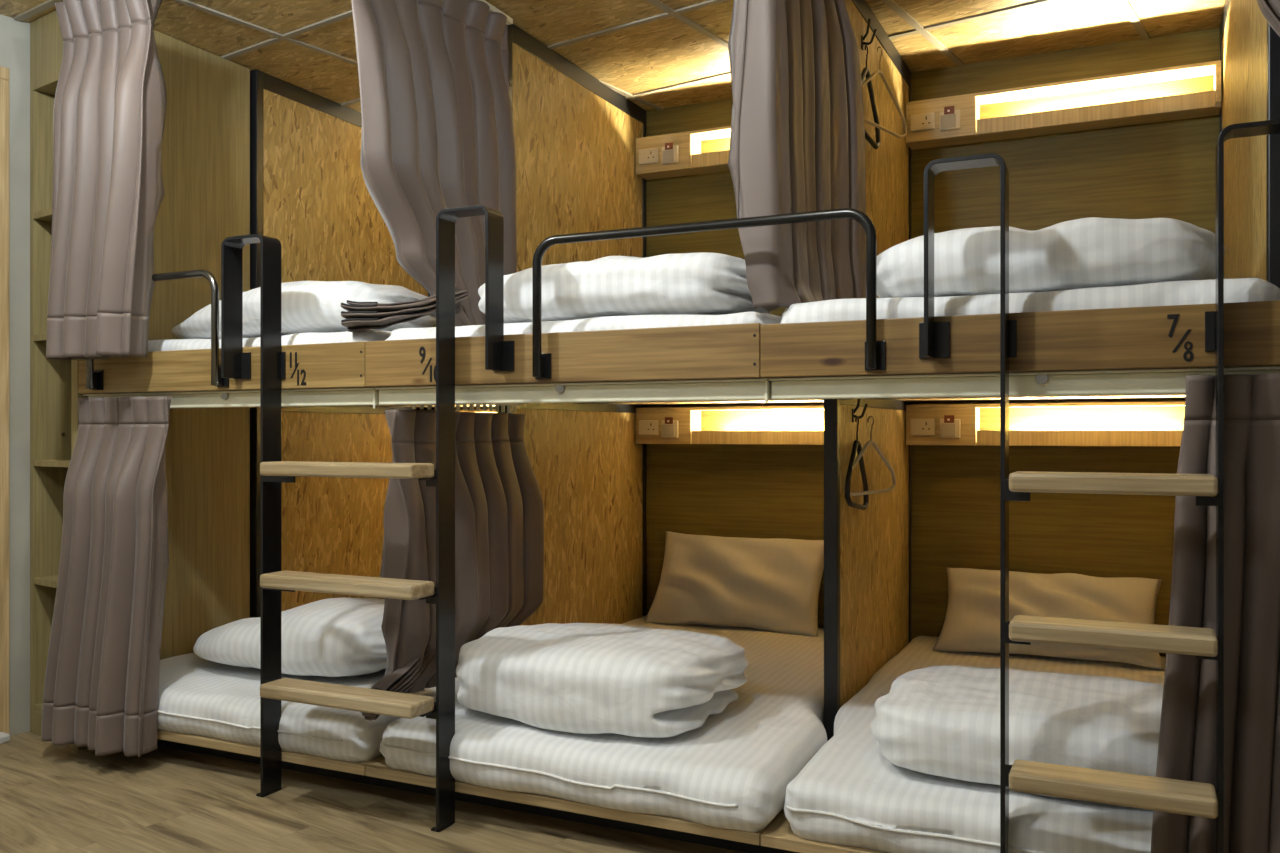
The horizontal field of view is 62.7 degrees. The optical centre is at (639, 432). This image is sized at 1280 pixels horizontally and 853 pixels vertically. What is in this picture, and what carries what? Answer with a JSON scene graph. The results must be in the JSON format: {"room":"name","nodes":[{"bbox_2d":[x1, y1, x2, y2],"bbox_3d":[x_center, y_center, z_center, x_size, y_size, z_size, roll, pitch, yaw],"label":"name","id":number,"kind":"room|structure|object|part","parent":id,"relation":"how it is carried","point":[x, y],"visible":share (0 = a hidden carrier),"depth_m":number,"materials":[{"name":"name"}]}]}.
{"room":"dormitory","nodes":[
{"label":"dormitory","id":0,"kind":"room"},
{"bbox_2d":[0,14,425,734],"bbox_3d":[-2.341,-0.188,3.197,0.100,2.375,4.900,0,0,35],"label":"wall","id":1,"kind":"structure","parent":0,"point":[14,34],"depth_m":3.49,"materials":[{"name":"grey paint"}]},
{"bbox_2d":[0,66,8,733],"bbox_3d":[-2.375,-0.100,3.133,0.118,2.200,0.875,0,0,35],"label":"trim","id":2,"kind":"structure","parent":1,"relation":"attached to","point":[4,72],"depth_m":3.44,"materials":[{"name":"brown wood"}]},
{"bbox_2d":[0,732,9,743],"bbox_3d":[-2.348,0.989,3.101,0.200,0.022,0.855,0,0,35],"label":"trim","id":3,"kind":"structure","parent":1,"relation":"attached to","point":[4,737],"depth_m":3.39,"materials":[{"name":"grey"}]},
{"bbox_2d":[14,0,62,20],"bbox_3d":[0.259,-1.377,1.832,5.700,0.016,0.024,0,0,35],"label":"trim","id":4,"kind":"structure","parent":1,"relation":"attached to","point":[49,3],"depth_m":3.40,"materials":[{"name":"beige"}]},
{"bbox_2d":[221,10,352,59],"bbox_3d":[0.612,-1.377,2.328,5.700,0.016,0.024,0,0,35],"label":"trim","id":5,"kind":"structure","parent":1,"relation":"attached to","point":[342,16],"depth_m":3.61,"materials":[{"name":"beige"}]},
{"bbox_2d":[0,731,746,852],"bbox_3d":[0.506,1.025,2.094,6.000,0.050,6.400,0,0,35],"label":"floor","id":6,"kind":"structure","parent":0,"point":[62,798],"depth_m":2.75,"materials":[{"name":"wood"}]},
{"bbox_2d":[30,10,71,746],"bbox_3d":[-1.831,-0.185,3.544,0.300,2.371,0.303,0,0,35],"label":"shelf unit","id":7,"kind":"object","parent":6,"relation":"on","point":[50,379],"visible":0.28,"depth_m":3.52,"materials":[{"name":"laminate"}]},
{"bbox_3d":[-1.833,0.916,3.539,0.262,0.020,0.289,0,0,35],"label":"shelf","id":8,"kind":"part","parent":7,"relation":"part of","materials":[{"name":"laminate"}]},
{"bbox_3d":[-1.833,-0.316,3.539,0.262,0.020,0.289,0,0,35],"label":"shelf","id":9,"kind":"part","parent":7,"relation":"part of","materials":[{"name":"laminate"}]},
{"bbox_3d":[-1.833,-0.723,3.539,0.262,0.020,0.289,0,0,35],"label":"shelf","id":10,"kind":"part","parent":7,"relation":"part of","materials":[{"name":"laminate"}]},
{"bbox_3d":[-1.833,0.493,3.539,0.262,0.020,0.289,0,0,35],"label":"shelf","id":11,"kind":"part","parent":7,"relation":"part of","materials":[{"name":"laminate"}]},
{"bbox_3d":[-1.829,-1.151,3.547,0.259,0.018,0.273,0,0,35],"label":"shelf","id":12,"kind":"part","parent":7,"relation":"part of","materials":[{"name":"laminate"}]},
{"bbox_3d":[-1.833,0.100,3.539,0.262,0.020,0.289,0,0,35],"label":"shelf","id":13,"kind":"part","parent":7,"relation":"part of","materials":[{"name":"laminate"}]},
{"bbox_3d":[-1.737,-0.185,3.478,0.018,2.371,0.305,0,0,25],"label":"panel","id":14,"kind":"part","parent":7,"relation":"part of","materials":[{"name":"laminate"}]},
{"bbox_2d":[72,30,249,749],"bbox_3d":[-1.632,-0.185,3.638,0.028,2.371,0.712,0,0,25],"label":"end panel","id":15,"kind":"object","parent":6,"relation":"on","point":[205,147],"visible":0.41,"depth_m":3.75,"materials":[{"name":"laminate"}]},
{"bbox_3d":[-1.708,-0.185,3.479,0.026,2.371,0.360,0,0,25],"label":"panel","id":16,"kind":"part","parent":15,"relation":"part of","materials":[{"name":"laminate"}]},
{"bbox_3d":[-1.555,-0.185,3.801,0.026,2.371,0.351,0,0,25],"label":"panel","id":17,"kind":"part","parent":15,"relation":"part of","materials":[{"name":"laminate"}]},
{"bbox_2d":[157,730,397,788],"bbox_3d":[-0.863,0.948,3.890,1.141,0.105,1.828,0,0,25],"label":"platform","id":18,"kind":"object","parent":6,"relation":"on","point":[345,770],"visible":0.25,"depth_m":3.04,"materials":[{"name":"brown wood"}]},
{"bbox_2d":[158,652,459,761],"bbox_3d":[-0.863,0.825,3.862,1.145,0.138,1.832,0,0,25],"label":"mattress","id":19,"kind":"object","parent":18,"relation":"on","point":[199,696],"visible":0.2,"depth_m":3.04,"materials":[{"name":"white fabric"}]},
{"bbox_2d":[193,597,386,676],"bbox_3d":[-1.042,0.649,3.453,0.844,0.220,0.578,0,0,25],"label":"duvet","id":20,"kind":"object","parent":19,"relation":"on","point":[329,637],"visible":0.77,"depth_m":3.18,"materials":[{"name":"white fabric"}]},
{"bbox_2d":[250,69,432,617],"bbox_3d":[-1.230,-0.240,4.469,0.040,2.268,1.098,0,0,25],"label":"wall","id":21,"kind":"structure","parent":18,"relation":"on","point":[309,192],"depth_m":4.27,"materials":[{"name":"brown wood"}]},
{"bbox_3d":[-1.458,0.388,3.989,0.040,1.012,0.036,0,0,25],"label":"post","id":22,"kind":"part","parent":21,"relation":"part of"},
{"bbox_3d":[-1.458,-0.762,3.989,0.040,1.223,0.036,0,0,25],"label":"post","id":23,"kind":"part","parent":21,"relation":"part of","materials":[{"name":"metal"}]},
{"bbox_3d":[-1.229,0.404,4.470,0.028,0.980,1.030,0,0,25],"label":"panel","id":24,"kind":"part","parent":21,"relation":"part of","materials":[{"name":"wood"}]},
{"bbox_2d":[497,24,645,624],"bbox_3d":[-0.224,-0.240,3.991,0.040,2.268,1.098,0,0,25],"label":"wall","id":25,"kind":"structure","parent":18,"relation":"on","point":[575,136],"depth_m":3.96,"materials":[{"name":"brown wood"}]},
{"bbox_2d":[102,387,645,407],"bbox_3d":[-0.857,-0.135,3.903,1.139,0.030,1.800,0,0,25],"label":"deck","id":26,"kind":"object","parent":25,"relation":"on","point":[461,405],"visible":0.14,"depth_m":4.27,"materials":[{"name":"brown wood"}]},
{"bbox_2d":[78,342,365,393],"bbox_3d":[-1.250,-0.185,3.076,1.142,0.122,0.027,0,0,25],"label":"board","id":27,"kind":"object","parent":26,"relation":"attached to","point":[324,365],"visible":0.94,"depth_m":3.07,"materials":[{"name":"brown wood"}]},
{"bbox_2d":[86,270,228,389],"bbox_3d":[-1.453,-0.303,3.136,0.574,0.340,0.040,0,0,25],"label":"guard rail","id":28,"kind":"object","parent":27,"relation":"attached to","point":[94,379],"visible":0.7,"depth_m":3.02,"materials":[{"name":"black metal"}]},
{"bbox_2d":[83,388,378,408],"bbox_3d":[-1.230,-0.094,3.103,1.155,0.056,0.059,0,0,25],"label":"support rail","id":29,"kind":"object","parent":26,"relation":"attached to","point":[334,396],"visible":0.76,"depth_m":3.02,"materials":[{"name":"white metal"}]},
{"bbox_2d":[41,396,170,756],"bbox_3d":[-1.613,0.417,3.150,0.478,1.051,0.163,0,0,25],"label":"curtain","id":30,"kind":"object","parent":29,"relation":"hanging from","point":[101,694],"visible":1,"depth_m":3.11,"materials":[{"name":"grey fabric"}]},
{"bbox_2d":[148,330,391,351],"bbox_3d":[-0.859,-0.226,3.896,1.114,0.150,1.769,0,0,25],"label":"mattress","id":31,"kind":"object","parent":26,"relation":"on","point":[366,335],"visible":0.05,"depth_m":3.00,"materials":[{"name":"white fabric"}]},
{"bbox_2d":[172,281,435,338],"bbox_3d":[-1.095,-0.386,3.455,0.949,0.189,0.567,0,0,25],"label":"duvet","id":32,"kind":"object","parent":31,"relation":"on","point":[306,306],"visible":0.5,"depth_m":3.16,"materials":[{"name":"white fabric"}]},
{"bbox_3d":[-0.452,0.388,3.511,0.040,1.012,0.036,0,0,25],"label":"post","id":33,"kind":"part","parent":25,"relation":"part of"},
{"bbox_3d":[-0.452,-0.762,3.511,0.040,1.223,0.036,0,0,25],"label":"post","id":34,"kind":"part","parent":25,"relation":"part of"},
{"bbox_2d":[340,0,728,106],"bbox_3d":[0.965,-1.377,2.825,5.700,0.016,0.024,0,0,35],"label":"trim","id":35,"kind":"structure","parent":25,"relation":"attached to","point":[710,2],"depth_m":3.54,"materials":[{"name":"beige"}]},
{"bbox_2d":[598,79,662,109],"bbox_3d":[-1.002,-1.377,2.920,0.024,0.016,5.600,0,0,35],"label":"trim","id":36,"kind":"structure","parent":25,"relation":"attached to","point":[613,88],"depth_m":4.27,"materials":[{"name":"beige"}]},
{"bbox_3d":[0.005,-0.732,4.472,0.036,1.161,0.032,0,0,25],"label":"post","id":37,"kind":"part","parent":25,"relation":"part of","materials":[{"name":"wood"}]},
{"bbox_3d":[0.005,0.406,4.472,0.036,0.977,0.032,0,0,25],"label":"post","id":38,"kind":"part","parent":25,"relation":"part of","materials":[{"name":"wood"}]},
{"bbox_2d":[221,205,514,831],"bbox_3d":[-0.774,0.220,2.743,0.944,1.560,0.168,0,0,25],"label":"ladder","id":39,"kind":"object","parent":6,"relation":"on","point":[499,353],"visible":1,"depth_m":2.68,"materials":[{"name":"metal"}]},
{"bbox_3d":[-1.033,0.997,2.912,0.026,0.006,0.060,0,0,25],"label":"foot plate","id":40,"kind":"part","parent":39,"relation":"part of","materials":[{"name":"metal"}]},
{"bbox_3d":[-0.501,0.997,2.660,0.026,0.006,0.060,0,0,25],"label":"foot plate","id":41,"kind":"part","parent":39,"relation":"part of","materials":[{"name":"metal"}]},
{"bbox_2d":[365,758,783,852],"bbox_3d":[0.156,0.948,3.406,1.112,0.105,1.828,0,0,25],"label":"platform","id":42,"kind":"object","parent":6,"relation":"on","point":[649,824],"visible":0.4,"depth_m":2.60,"materials":[{"name":"brown wood"}]},
{"bbox_2d":[380,615,826,831],"bbox_3d":[0.148,0.822,3.377,1.167,0.143,1.850,0,0,25],"label":"mattress","id":43,"kind":"object","parent":42,"relation":"on","point":[734,771],"visible":0.44,"depth_m":2.60,"materials":[{"name":"white fabric"}]},
{"bbox_2d":[456,623,747,737],"bbox_3d":[-0.115,0.651,2.881,0.763,0.214,0.580,0,0,25],"label":"duvet","id":44,"kind":"object","parent":43,"relation":"on","point":[582,678],"visible":1,"depth_m":2.66,"materials":[{"name":"white fabric"}]},
{"bbox_2d":[644,531,823,636],"bbox_3d":[0.380,0.588,4.134,0.722,0.357,0.244,0,0,25],"label":"pillow","id":45,"kind":"object","parent":43,"relation":"on","point":[770,585],"visible":1,"depth_m":4.07,"materials":[{"name":"beige fabric"}]},
{"bbox_2d":[824,0,910,740],"bbox_3d":[0.782,-0.240,3.513,0.040,2.268,1.098,0,0,25],"label":"wall","id":46,"kind":"structure","parent":42,"relation":"on","point":[867,553],"depth_m":3.45,"materials":[{"name":"brown wood"}]},
{"bbox_2d":[372,378,911,404],"bbox_3d":[0.162,-0.135,3.419,1.110,0.030,1.800,0,0,25],"label":"deck","id":47,"kind":"object","parent":46,"relation":"on","point":[774,400],"visible":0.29,"depth_m":4.00,"materials":[{"name":"brown wood"}]},
{"bbox_2d":[412,403,522,412],"bbox_3d":[-0.516,-0.086,3.156,0.022,0.040,0.620,0,0,24],"label":"track","id":48,"kind":"object","parent":47,"relation":"attached to","point":[429,407],"visible":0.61,"depth_m":3.24,"materials":[{"name":"white metal"}]},
{"bbox_2d":[361,410,543,720],"bbox_3d":[-0.533,0.351,3.102,0.147,0.828,0.784,0,0,25],"label":"curtain","id":49,"kind":"object","parent":48,"relation":"hanging from","point":[499,507],"visible":0.76,"depth_m":3.05,"materials":[{"name":"grey fabric"}]},
{"bbox_2d":[365,323,761,386],"bbox_3d":[-0.231,-0.185,2.592,1.113,0.122,0.027,0,0,25],"label":"board","id":50,"kind":"object","parent":47,"relation":"attached to","point":[726,351],"visible":0.77,"depth_m":2.52,"materials":[{"name":"brown wood"}]},
{"bbox_2d":[532,208,885,378],"bbox_3d":[0.123,-0.305,2.387,0.859,0.344,0.040,0,0,25],"label":"guard rail","id":51,"kind":"object","parent":50,"relation":"attached to","point":[875,351],"visible":1,"depth_m":2.33,"materials":[{"name":"grey metal"}]},
{"bbox_2d":[375,378,773,404],"bbox_3d":[-0.203,-0.094,2.615,1.104,0.056,0.059,0,0,25],"label":"track","id":52,"kind":"object","parent":47,"relation":"attached to","point":[719,389],"visible":0.88,"depth_m":2.56,"materials":[{"name":"beige paint"}]},
{"bbox_2d":[385,311,781,340],"bbox_3d":[0.149,-0.226,3.413,1.122,0.150,1.765,0,0,25],"label":"mattress","id":53,"kind":"object","parent":47,"relation":"on","point":[677,320],"visible":0.1,"depth_m":2.56,"materials":[{"name":"white fabric"}]},
{"bbox_2d":[478,252,779,322],"bbox_3d":[-0.035,-0.383,2.891,0.845,0.181,0.514,0,0,25],"label":"duvet","id":54,"kind":"object","parent":53,"relation":"on","point":[700,283],"visible":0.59,"depth_m":2.63,"materials":[{"name":"white fabric"}]},
{"bbox_3d":[0.555,0.388,3.033,0.040,1.012,0.036,0,0,25],"label":"post","id":55,"kind":"part","parent":46,"relation":"part of","materials":[{"name":"metal"}]},
{"bbox_2d":[852,399,867,421],"bbox_3d":[0.667,-0.078,3.181,0.048,0.093,0.016,0,0,25],"label":"wall hook","id":56,"kind":"object","parent":46,"relation":"attached to","point":[858,401],"visible":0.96,"depth_m":3.18,"materials":[{"name":"metal"}]},
{"bbox_2d":[845,416,868,509],"bbox_3d":[0.652,0.093,3.154,0.016,0.290,0.234,0,0,27],"label":"clothes hanger","id":57,"kind":"object","parent":56,"relation":"hanging from","point":[856,448],"visible":0.99,"depth_m":3.14,"materials":[{"name":"black plastic"}]},
{"bbox_2d":[843,416,895,495],"bbox_3d":[0.695,0.068,3.167,0.258,0.239,0.011,0,0,-42],"label":"clothes hanger","id":58,"kind":"object","parent":56,"relation":"hanging from","point":[868,443],"visible":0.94,"depth_m":3.17,"materials":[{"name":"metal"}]},
{"bbox_3d":[0.695,0.105,3.167,0.258,0.164,0.011,0,0,-42],"label":"frame","id":59,"kind":"part","parent":58,"relation":"part of","materials":[{"name":"white metal"}]},
{"bbox_2d":[861,19,876,49],"bbox_3d":[0.719,-1.251,3.290,0.048,0.093,0.016,0,0,25],"label":"wall hook","id":60,"kind":"object","parent":46,"relation":"attached to","point":[863,43],"visible":1,"depth_m":3.29,"materials":[{"name":"black metal"}]},
{"bbox_3d":[0.699,-1.226,3.299,0.004,0.042,0.016,0,0,25],"label":"plate","id":61,"kind":"part","parent":60,"relation":"part of","materials":[{"name":"metal"}]},
{"bbox_2d":[861,45,880,148],"bbox_3d":[0.704,-1.058,3.263,0.016,0.296,0.314,0,0,27],"label":"clothes hanger","id":62,"kind":"object","parent":60,"relation":"hanging from","point":[865,72],"visible":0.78,"depth_m":3.32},
{"bbox_2d":[862,46,906,138],"bbox_3d":[0.747,-1.078,3.275,0.011,0.256,0.368,0,0,40],"label":"clothes hanger","id":63,"kind":"object","parent":60,"relation":"hanging from","point":[876,72],"visible":0.84,"depth_m":3.31,"materials":[{"name":"beige plastic"}]},
{"bbox_3d":[1.011,-0.732,3.994,0.036,1.161,0.032,0,0,25],"label":"post","id":64,"kind":"part","parent":46,"relation":"part of","materials":[{"name":"wood"}]},
{"bbox_3d":[1.011,0.406,3.994,0.036,0.977,0.032,0,0,25],"label":"post","id":65,"kind":"part","parent":46,"relation":"part of","materials":[{"name":"wood"}]},
{"bbox_2d":[882,0,965,66],"bbox_3d":[-0.009,-1.377,2.215,0.024,0.016,5.600,0,0,35],"label":"trim","id":66,"kind":"structure","parent":46,"relation":"attached to","point":[895,7],"depth_m":3.59,"materials":[{"name":"beige"}]},
{"bbox_2d":[761,810,886,852],"bbox_3d":[1.163,0.948,2.928,1.112,0.105,1.828,0,0,25],"label":"platform","id":67,"kind":"object","parent":6,"relation":"on","point":[779,834],"visible":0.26,"depth_m":2.32,"materials":[{"name":"brown wood"}]},
{"bbox_2d":[784,636,1165,852],"bbox_3d":[1.120,0.822,2.923,1.094,0.144,1.854,0,0,25],"label":"mattress","id":68,"kind":"object","parent":67,"relation":"on","point":[848,793],"visible":0.41,"depth_m":2.25,"materials":[{"name":"white fabric"}]},
{"bbox_2d":[871,665,1163,797],"bbox_3d":[0.941,0.667,2.402,0.777,0.185,0.556,0,0,25],"label":"duvet","id":69,"kind":"object","parent":68,"relation":"on","point":[942,720],"visible":0.67,"depth_m":2.25,"materials":[{"name":"white fabric"}]},
{"bbox_2d":[932,567,1164,670],"bbox_3d":[1.398,0.620,3.609,0.720,0.266,0.295,0,0,25],"label":"pillow","id":70,"kind":"object","parent":68,"relation":"on","point":[972,618],"visible":0.74,"depth_m":3.57,"materials":[{"name":"beige fabric"}]},
{"bbox_3d":[1.745,0.388,3.056,0.040,1.012,1.098,0,0,25],"label":"wall","id":71,"kind":"structure","parent":67,"relation":"on","visible":0},
{"bbox_2d":[767,366,1272,400],"bbox_3d":[1.169,-0.135,2.941,1.110,0.030,1.800,0,0,25],"label":"deck","id":72,"kind":"object","parent":71,"relation":"on","point":[1147,396],"visible":0.18,"depth_m":3.55,"materials":[{"name":"brown wood"}]},
{"bbox_2d":[760,300,1279,377],"bbox_3d":[0.776,-0.183,2.114,1.113,0.118,0.027,0,0,25],"label":"board","id":73,"kind":"object","parent":72,"relation":"attached to","point":[1173,336],"visible":1,"depth_m":2.08,"materials":[{"name":"brown wood"}]},
{"bbox_2d":[769,366,1279,399],"bbox_3d":[0.797,-0.094,2.140,1.098,0.056,0.059,0,0,25],"label":"track","id":74,"kind":"object","parent":72,"relation":"attached to","point":[1147,381],"visible":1,"depth_m":2.16,"materials":[{"name":"white metal"}]},
{"bbox_2d":[1151,374,1279,852],"bbox_3d":[1.198,0.431,1.901,0.504,1.079,0.097,0,0,25],"label":"curtain","id":75,"kind":"object","parent":74,"relation":"hanging from","point":[1187,734],"visible":0.84,"depth_m":1.94,"materials":[{"name":"grey fabric"}]},
{"bbox_2d":[780,278,1279,323],"bbox_3d":[1.111,-0.231,2.961,1.025,0.160,1.764,0,0,25],"label":"mattress","id":76,"kind":"object","parent":72,"relation":"on","point":[1188,292],"visible":0.14,"depth_m":2.12,"materials":[{"name":"white fabric"}]},
{"bbox_2d":[877,217,1224,297],"bbox_3d":[0.925,-0.381,2.434,0.762,0.163,0.522,0,0,25],"label":"duvet","id":77,"kind":"object","parent":76,"relation":"on","point":[1091,252],"visible":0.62,"depth_m":2.20,"materials":[{"name":"white fabric"}]},
{"bbox_2d":[1220,0,1279,287],"bbox_3d":[1.660,-0.762,2.875,0.040,1.223,1.498,0,0,25],"label":"wall","id":78,"kind":"structure","parent":72,"relation":"on","point":[1249,46],"depth_m":2.62,"materials":[{"name":"brown wood"}]},
{"bbox_3d":[1.974,-0.732,3.537,0.036,1.161,0.032,0,0,25],"label":"post","id":79,"kind":"part","parent":78,"relation":"part of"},
{"bbox_3d":[1.346,-0.762,2.215,0.040,1.223,0.036,0,0,25],"label":"post","id":80,"kind":"part","parent":78,"relation":"part of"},
{"bbox_2d":[919,119,1279,852],"bbox_3d":[0.877,0.223,1.959,0.730,1.554,0.168,0,0,25],"label":"ladder","id":81,"kind":"object","parent":6,"relation":"on","point":[1199,799],"visible":1,"depth_m":1.92,"materials":[{"name":"metal"}]},
{"bbox_2d":[0,0,1224,111],"bbox_3d":[0.506,-1.400,2.094,6.000,0.050,6.400,0,0,35],"label":"ceiling","id":82,"kind":"structure","parent":0,"point":[665,52],"depth_m":3.60,"materials":[{"name":"brown wood"}]},
{"bbox_2d":[479,0,512,24],"bbox_3d":[-0.594,-1.347,3.121,0.022,0.040,0.770,0,0,25],"label":"track","id":83,"kind":"object","parent":82,"relation":"attached to","point":[492,8],"visible":0.17,"depth_m":3.38,"materials":[{"name":"white metal"}]},
{"bbox_2d":[340,0,516,331],"bbox_3d":[-0.583,-0.808,3.093,0.246,1.058,0.765,0,0,25],"label":"curtain","id":84,"kind":"object","parent":83,"relation":"hanging from","point":[437,133],"visible":0.84,"depth_m":3.00,"materials":[{"name":"grey fabric"}]},
{"bbox_3d":[0.400,-1.347,2.643,0.076,0.040,0.762,0,0,25],"label":"track","id":85,"kind":"object","parent":82,"relation":"attached to","visible":0},
{"bbox_2d":[728,0,865,308],"bbox_3d":[0.427,-0.810,2.660,0.179,1.053,0.648,0,0,32],"label":"curtain","id":86,"kind":"object","parent":85,"relation":"hanging from","point":[797,135],"visible":0.91,"depth_m":2.50,"materials":[{"name":"grey fabric"}]},
{"bbox_3d":[-1.438,-1.347,3.057,0.820,0.040,0.022,0,0,25],"label":"track","id":87,"kind":"object","parent":82,"relation":"attached to","visible":0},
{"bbox_2d":[46,0,166,359],"bbox_3d":[-1.596,-0.762,3.115,0.423,1.078,0.167,0,0,25],"label":"curtain","id":88,"kind":"object","parent":87,"relation":"hanging from","point":[110,101],"visible":1,"depth_m":3.09,"materials":[{"name":"grey fabric"}]},
{"bbox_3d":[1.297,-1.347,1.916,0.500,0.040,0.027,0,0,25],"label":"track","id":89,"kind":"object","parent":82,"relation":"attached to","visible":0},
{"bbox_2d":[1257,0,1279,36],"bbox_3d":[1.292,-0.822,1.941,0.388,1.030,0.138,0,0,25],"label":"curtain","id":90,"kind":"object","parent":89,"relation":"hanging from","point":[1270,9],"visible":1,"depth_m":1.96,"materials":[{"name":"grey fabric"}]},
{"bbox_2d":[426,28,1219,656],"bbox_3d":[0.625,-0.188,4.231,5.000,2.375,0.060,0,0,25],"label":"wall","id":91,"kind":"structure","parent":0,"point":[1165,169],"depth_m":3.87,"materials":[{"name":"brown laminate"}]},
{"bbox_2d":[173,0,357,65],"bbox_3d":[-1.498,-1.377,3.273,0.024,0.016,5.600,0,0,35],"label":"trim","id":92,"kind":"structure","parent":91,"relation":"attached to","point":[186,2],"depth_m":3.57,"materials":[{"name":"beige metal"}]},
{"bbox_2d":[418,409,496,412],"bbox_3d":[-0.519,-0.030,4.668,1.074,0.150,0.130,0,0,25],"label":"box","id":93,"kind":"object","parent":91,"relation":"attached to","point":[475,411],"visible":0.04,"depth_m":4.75,"materials":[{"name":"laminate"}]},
{"bbox_2d":[636,126,730,179],"bbox_3d":[0.487,-1.153,4.190,1.074,0.150,0.130,0,0,25],"label":"box","id":94,"kind":"object","parent":91,"relation":"attached to","point":[674,154],"visible":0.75,"depth_m":4.30,"materials":[{"name":"laminate"}]},
{"bbox_2d":[639,148,657,164],"bbox_3d":[0.035,-1.145,4.345,0.088,0.062,0.009,0,0,25],"label":"power socket","id":95,"kind":"object","parent":94,"relation":"attached to","point":[647,156],"depth_m":4.34,"materials":[{"name":"beige plastic"}]},
{"bbox_3d":[0.096,-1.147,4.328,0.248,0.138,0.012,0,0,25],"label":"panel","id":96,"kind":"part","parent":94,"relation":"part of","materials":[{"name":"laminate"}]},
{"bbox_2d":[662,142,677,164],"bbox_3d":[0.122,-1.146,4.300,0.072,0.084,0.015,0,0,25],"label":"switch","id":97,"kind":"object","parent":94,"relation":"attached to","point":[669,149],"depth_m":4.30,"materials":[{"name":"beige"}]},
{"bbox_3d":[0.226,-1.153,4.330,0.014,0.125,0.102,0,0,25],"label":"panel","id":98,"kind":"part","parent":94,"relation":"part of","materials":[{"name":"laminate"}]},
{"bbox_2d":[646,0,727,47],"bbox_3d":[-0.505,-1.377,2.567,0.024,0.016,5.600,0,0,35],"label":"trim","id":99,"kind":"structure","parent":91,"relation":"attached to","point":[656,3],"depth_m":3.50,"materials":[{"name":"beige metal"}]},
{"bbox_2d":[636,406,823,444],"bbox_3d":[0.487,-0.030,4.190,1.074,0.150,0.130,0,0,25],"label":"wall shelf","id":100,"kind":"object","parent":91,"relation":"attached to","point":[665,425],"visible":0.75,"depth_m":4.27,"materials":[{"name":"laminate"}]},
{"bbox_2d":[639,420,657,434],"bbox_3d":[0.035,-0.022,4.345,0.088,0.062,0.009,0,0,25],"label":"power socket","id":101,"kind":"object","parent":100,"relation":"attached to","point":[646,427],"depth_m":4.34,"materials":[{"name":"beige plastic"}]},
{"bbox_3d":[0.096,-0.024,4.328,0.248,0.138,0.012,0,0,25],"label":"panel","id":102,"kind":"part","parent":100,"relation":"part of","materials":[{"name":"laminate"}]},
{"bbox_2d":[662,417,677,437],"bbox_3d":[0.122,-0.023,4.300,0.072,0.084,0.015,0,0,25],"label":"switch","id":103,"kind":"object","parent":100,"relation":"attached to","point":[669,424],"depth_m":4.29,"materials":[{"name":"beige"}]},
{"bbox_3d":[0.226,-0.030,4.330,0.014,0.125,0.102,0,0,25],"label":"panel","id":104,"kind":"part","parent":100,"relation":"part of","materials":[{"name":"laminate"}]},
{"bbox_2d":[624,0,1060,98],"bbox_3d":[1.317,-1.377,3.321,5.700,0.016,0.024,0,0,35],"label":"trim","id":105,"kind":"structure","parent":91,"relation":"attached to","point":[1041,2],"depth_m":3.55,"materials":[{"name":"beige"}]},
{"bbox_2d":[906,402,1184,445],"bbox_3d":[1.472,-0.030,3.723,1.026,0.150,0.130,0,0,25],"label":"shelf","id":106,"kind":"object","parent":91,"relation":"attached to","point":[928,424],"visible":0.77,"depth_m":3.74,"materials":[{"name":"laminate"}]},
{"bbox_2d":[911,419,934,434],"bbox_3d":[1.042,-0.022,3.867,0.088,0.062,0.009,0,0,25],"label":"power socket","id":107,"kind":"object","parent":106,"relation":"attached to","point":[918,426],"depth_m":3.86,"materials":[{"name":"beige plastic"}]},
{"bbox_3d":[1.102,-0.024,3.850,0.248,0.138,0.012,0,0,25],"label":"panel","id":108,"kind":"part","parent":106,"relation":"part of","materials":[{"name":"laminate"}]},
{"bbox_2d":[940,415,959,437],"bbox_3d":[1.129,-0.023,3.822,0.072,0.084,0.015,0,0,25],"label":"switch","id":109,"kind":"object","parent":106,"relation":"attached to","point":[949,424],"depth_m":3.82,"materials":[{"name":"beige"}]},
{"bbox_3d":[1.232,-0.030,3.852,0.014,0.125,0.102,0,0,25],"label":"panel","id":110,"kind":"part","parent":106,"relation":"part of","materials":[{"name":"laminate"}]},
{"bbox_2d":[906,60,1220,149],"bbox_3d":[1.472,-1.153,3.723,1.026,0.150,0.130,0,0,25],"label":"wall shelf","id":111,"kind":"object","parent":91,"relation":"attached to","point":[952,120],"visible":1,"depth_m":3.71,"materials":[{"name":"laminate"}]},
{"bbox_2d":[911,112,934,131],"bbox_3d":[1.042,-1.145,3.867,0.088,0.062,0.009,0,0,25],"label":"power socket","id":112,"kind":"object","parent":111,"relation":"attached to","point":[920,121],"depth_m":3.86,"materials":[{"name":"beige plastic"}]},
{"bbox_3d":[1.102,-1.147,3.850,0.248,0.138,0.012,0,0,25],"label":"panel","id":113,"kind":"part","parent":111,"relation":"part of","materials":[{"name":"laminate"}]},
{"bbox_2d":[940,106,959,130],"bbox_3d":[1.129,-1.146,3.822,0.072,0.084,0.015,0,0,25],"label":"switch","id":114,"kind":"object","parent":111,"relation":"attached to","point":[949,115],"depth_m":3.82,"materials":[{"name":"white plastic"}]},
{"bbox_3d":[1.232,-1.153,3.852,0.014,0.125,0.102,0,0,25],"label":"panel","id":115,"kind":"part","parent":111,"relation":"part of","materials":[{"name":"laminate"}]},
{"bbox_3d":[1.932,-1.153,3.513,0.016,0.125,0.114,0,0,25],"label":"panel","id":116,"kind":"part","parent":111,"relation":"part of","materials":[{"name":"laminate"}]},
{"bbox_2d":[1118,0,1149,39],"bbox_3d":[0.488,-1.377,1.862,0.024,0.016,5.600,0,0,35],"label":"trim","id":117,"kind":"structure","parent":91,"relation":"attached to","point":[1127,8],"depth_m":3.48,"materials":[{"name":"beige"}]}
]}

